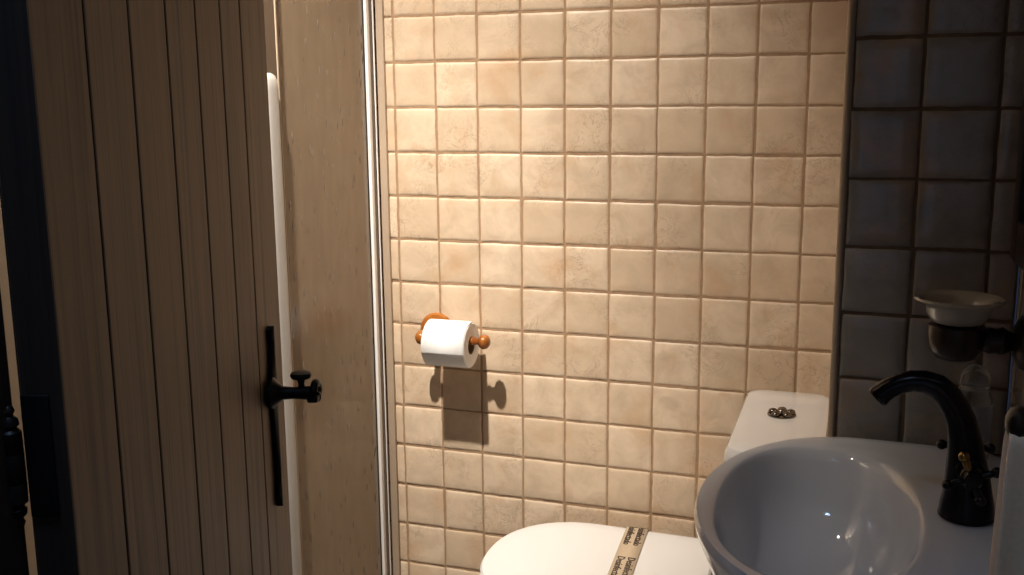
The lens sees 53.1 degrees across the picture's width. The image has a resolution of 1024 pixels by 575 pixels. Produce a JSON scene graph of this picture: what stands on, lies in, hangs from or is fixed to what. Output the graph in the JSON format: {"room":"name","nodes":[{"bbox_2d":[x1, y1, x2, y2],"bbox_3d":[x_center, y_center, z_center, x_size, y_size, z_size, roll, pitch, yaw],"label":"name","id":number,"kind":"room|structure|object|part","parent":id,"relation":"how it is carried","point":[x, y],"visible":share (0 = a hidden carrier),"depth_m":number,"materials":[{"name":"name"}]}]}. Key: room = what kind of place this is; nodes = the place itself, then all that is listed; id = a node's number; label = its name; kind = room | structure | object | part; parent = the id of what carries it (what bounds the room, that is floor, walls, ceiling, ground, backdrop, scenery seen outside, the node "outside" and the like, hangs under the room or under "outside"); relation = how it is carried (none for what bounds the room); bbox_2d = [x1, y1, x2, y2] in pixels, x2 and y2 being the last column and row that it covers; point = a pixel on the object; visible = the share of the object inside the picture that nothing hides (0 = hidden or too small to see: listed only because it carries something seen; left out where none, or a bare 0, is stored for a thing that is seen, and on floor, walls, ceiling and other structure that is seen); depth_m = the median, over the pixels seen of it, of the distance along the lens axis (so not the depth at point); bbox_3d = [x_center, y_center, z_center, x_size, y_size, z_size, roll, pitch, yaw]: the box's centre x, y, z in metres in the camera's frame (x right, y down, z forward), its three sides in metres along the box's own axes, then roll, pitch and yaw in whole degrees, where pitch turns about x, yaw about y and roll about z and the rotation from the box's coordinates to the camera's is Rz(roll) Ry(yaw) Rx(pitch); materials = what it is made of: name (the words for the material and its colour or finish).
{"room":"bathroom","nodes":[
{"label":"bathroom","id":0,"kind":"room"},
{"bbox_2d":[0,201,37,574],"bbox_3d":[-0.948,-0.239,1.720,0.553,2.540,1.693,-5,11,-22],"label":"wall","id":1,"kind":"structure","parent":0,"point":[4,283],"depth_m":1.40,"materials":[{"name":"beige tile"}]},
{"bbox_2d":[373,0,847,574],"bbox_3d":[-0.179,-0.354,2.304,1.781,2.540,0.004,3,11,19],"label":"wall","id":2,"kind":"structure","parent":0,"point":[634,203],"depth_m":2.23,"materials":[{"name":"beige tile"}]},
{"bbox_2d":[415,313,490,348],"bbox_3d":[-0.133,0.111,2.320,0.202,0.084,0.103,3,11,19],"label":"paper holder","id":3,"kind":"object","parent":2,"relation":"attached to","point":[483,341],"visible":0.47,"depth_m":2.29,"materials":[{"name":"brown wood"}]},
{"bbox_2d":[421,319,478,367],"bbox_3d":[-0.138,0.125,2.287,0.102,0.103,0.102,3,11,19],"label":"toilet paper roll","id":4,"kind":"object","parent":3,"relation":"hanging from","point":[443,342],"visible":0.98,"depth_m":2.25,"materials":[{"name":"white paper"}]},
{"bbox_2d":[835,0,1023,458],"bbox_3d":[0.602,-0.204,1.452,0.236,2.540,0.004,3,11,19],"label":"wall","id":5,"kind":"structure","parent":0,"point":[937,85],"depth_m":1.46,"materials":[{"name":"tile"}]},
{"bbox_2d":[827,0,856,436],"bbox_3d":[0.486,-0.211,1.495,0.012,2.540,0.012,3,11,19],"label":"trim","id":6,"kind":"structure","parent":5,"relation":"attached to","point":[851,18],"depth_m":1.51,"materials":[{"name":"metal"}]},
{"bbox_2d":[1008,268,1023,409],"bbox_3d":[0.524,-0.095,0.867,0.004,2.540,1.174,3,11,19],"label":"wall","id":7,"kind":"structure","parent":0,"point":[1016,398],"depth_m":1.42,"materials":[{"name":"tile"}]},
{"bbox_2d":[927,315,1023,370],"bbox_3d":[0.607,0.068,1.334,0.124,0.074,0.074,3,11,19],"label":"bracket","id":8,"kind":"object","parent":7,"relation":"attached to","point":[946,343],"visible":0.9,"depth_m":1.31,"materials":[{"name":"brown wood"}]},
{"bbox_2d":[927,321,986,362],"bbox_3d":[0.582,0.071,1.343,0.072,0.047,0.072,3,11,19],"label":"cup","id":9,"kind":"object","parent":8,"relation":"on","point":[946,343],"depth_m":1.32,"materials":[{"name":"brown wood"}]},
{"bbox_2d":[913,290,1005,327],"bbox_3d":[0.582,0.030,1.336,0.111,0.034,0.111,3,11,19],"label":"soap dish","id":10,"kind":"object","parent":8,"relation":"in","point":[952,308],"visible":1,"depth_m":1.32,"materials":[{"name":"white ceramic"}]},
{"bbox_3d":[0.632,0.069,1.326,0.048,0.040,0.040,3,11,19],"label":"arm","id":11,"kind":"part","parent":8,"relation":"part of","materials":[{"name":"black metal"}]},
{"bbox_2d":[1005,405,1023,436],"bbox_3d":[0.446,0.112,0.818,0.094,0.060,0.060,3,11,19],"label":"towel holder","id":12,"kind":"object","parent":7,"relation":"attached to","point":[1014,418],"visible":1,"depth_m":0.82,"materials":[{"name":"brown wood"}]},
{"bbox_2d":[989,430,1023,574],"bbox_3d":[0.436,0.345,0.865,0.082,0.473,0.040,3,11,19],"label":"hand towel","id":13,"kind":"object","parent":12,"relation":"hanging from","point":[1007,548],"visible":0.91,"depth_m":0.83,"materials":[{"name":"beige fabric"}]},
{"bbox_2d":[1010,84,1023,271],"bbox_3d":[0.597,-0.289,1.088,0.020,0.600,0.540,3,11,19],"label":"mirror","id":14,"kind":"object","parent":7,"relation":"attached to","point":[1017,236],"visible":1,"depth_m":1.34,"materials":[{"name":"brown mirror"}]},
{"bbox_3d":[-1.018,1.438,-0.285,2.067,0.030,6.020,3,11,19],"label":"floor","id":15,"kind":"structure","parent":0,"visible":0},
{"bbox_2d":[480,390,828,574],"bbox_3d":[0.259,0.591,2.019,0.664,0.773,0.417,3,11,19],"label":"toilet","id":16,"kind":"object","parent":15,"relation":"on","point":[765,416],"visible":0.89,"depth_m":2.04,"materials":[{"name":"white ceramic"}]},
{"bbox_3d":[0.165,0.560,2.062,0.453,0.021,0.388,3,11,19],"label":"lid","id":17,"kind":"part","parent":16,"relation":"part of","materials":[{"name":"white plastic"}]},
{"bbox_2d":[608,527,648,574],"bbox_3d":[0.223,0.583,2.046,0.046,0.070,0.403,2,11,15],"label":"band","id":18,"kind":"object","parent":16,"relation":"attached to","point":[628,551],"visible":1,"depth_m":2.09,"materials":[{"name":"brown paper"}]},
{"bbox_3d":[0.490,0.259,1.866,0.163,0.042,0.398,3,11,19],"label":"cistern lid","id":19,"kind":"part","parent":16,"relation":"part of","materials":[{"name":"white ceramic"}]},
{"bbox_2d":[694,437,1000,574],"bbox_3d":[0.429,0.683,1.333,0.393,0.842,0.556,3,11,19],"label":"basin","id":20,"kind":"object","parent":15,"relation":"on","point":[811,505],"visible":0.9,"depth_m":1.40,"materials":[{"name":"white ceramic"}]},
{"bbox_2d":[869,370,999,526],"bbox_3d":[0.503,0.186,1.226,0.149,0.176,0.103,3,11,19],"label":"faucet","id":21,"kind":"object","parent":20,"relation":"on","point":[966,498],"visible":1,"depth_m":1.20,"materials":[{"name":"black metal"}]},
{"bbox_3d":[0.532,0.218,1.187,0.034,0.034,0.040,3,11,19],"label":"handle","id":22,"kind":"part","parent":21,"relation":"part of","materials":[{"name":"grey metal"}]},
{"bbox_2d":[959,364,992,459],"bbox_3d":[0.635,0.171,1.413,0.049,0.133,0.049,3,11,19],"label":"soap bottle","id":23,"kind":"object","parent":20,"relation":"on","point":[974,380],"visible":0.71,"depth_m":1.39,"materials":[{"name":"clear plastic"}]},
{"bbox_3d":[-0.772,0.898,2.302,0.775,0.090,0.810,3,11,19],"label":"shower tray","id":24,"kind":"object","parent":15,"relation":"on","visible":0},
{"bbox_2d":[263,0,400,574],"bbox_3d":[-0.436,-0.061,2.011,0.048,1.895,0.810,3,11,19],"label":"screen","id":25,"kind":"object","parent":24,"relation":"on","point":[320,54],"visible":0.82,"depth_m":2.21,"materials":[{"name":"clear glass"}]},
{"bbox_3d":[-0.607,-0.060,0.729,2.047,2.540,0.094,3,11,19],"label":"wall","id":26,"kind":"structure","parent":0,"visible":0},
{"bbox_2d":[0,289,28,574],"bbox_3d":[-0.402,0.148,0.694,0.079,2.140,0.099,3,11,19],"label":"trim","id":27,"kind":"structure","parent":26,"relation":"attached to","point":[13,548],"depth_m":0.71,"materials":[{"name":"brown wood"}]},
{"bbox_2d":[0,0,321,574],"bbox_3d":[-0.297,0.088,1.029,0.104,2.115,0.637,0,10,2],"label":"door","id":28,"kind":"structure","parent":26,"relation":"in","point":[137,200],"depth_m":0.86,"materials":[{"name":"brown wood"}]},
{"bbox_3d":[-0.300,0.165,1.300,0.008,0.237,0.028,0,10,1],"label":"handle plate","id":29,"kind":"part","parent":28,"relation":"part of","materials":[{"name":"black metal"}]},
{"bbox_3d":[-0.275,0.131,1.277,0.056,0.039,0.039,0,10,1],"label":"handle","id":30,"kind":"part","parent":28,"relation":"part of","materials":[{"name":"black metal"}]}
]}

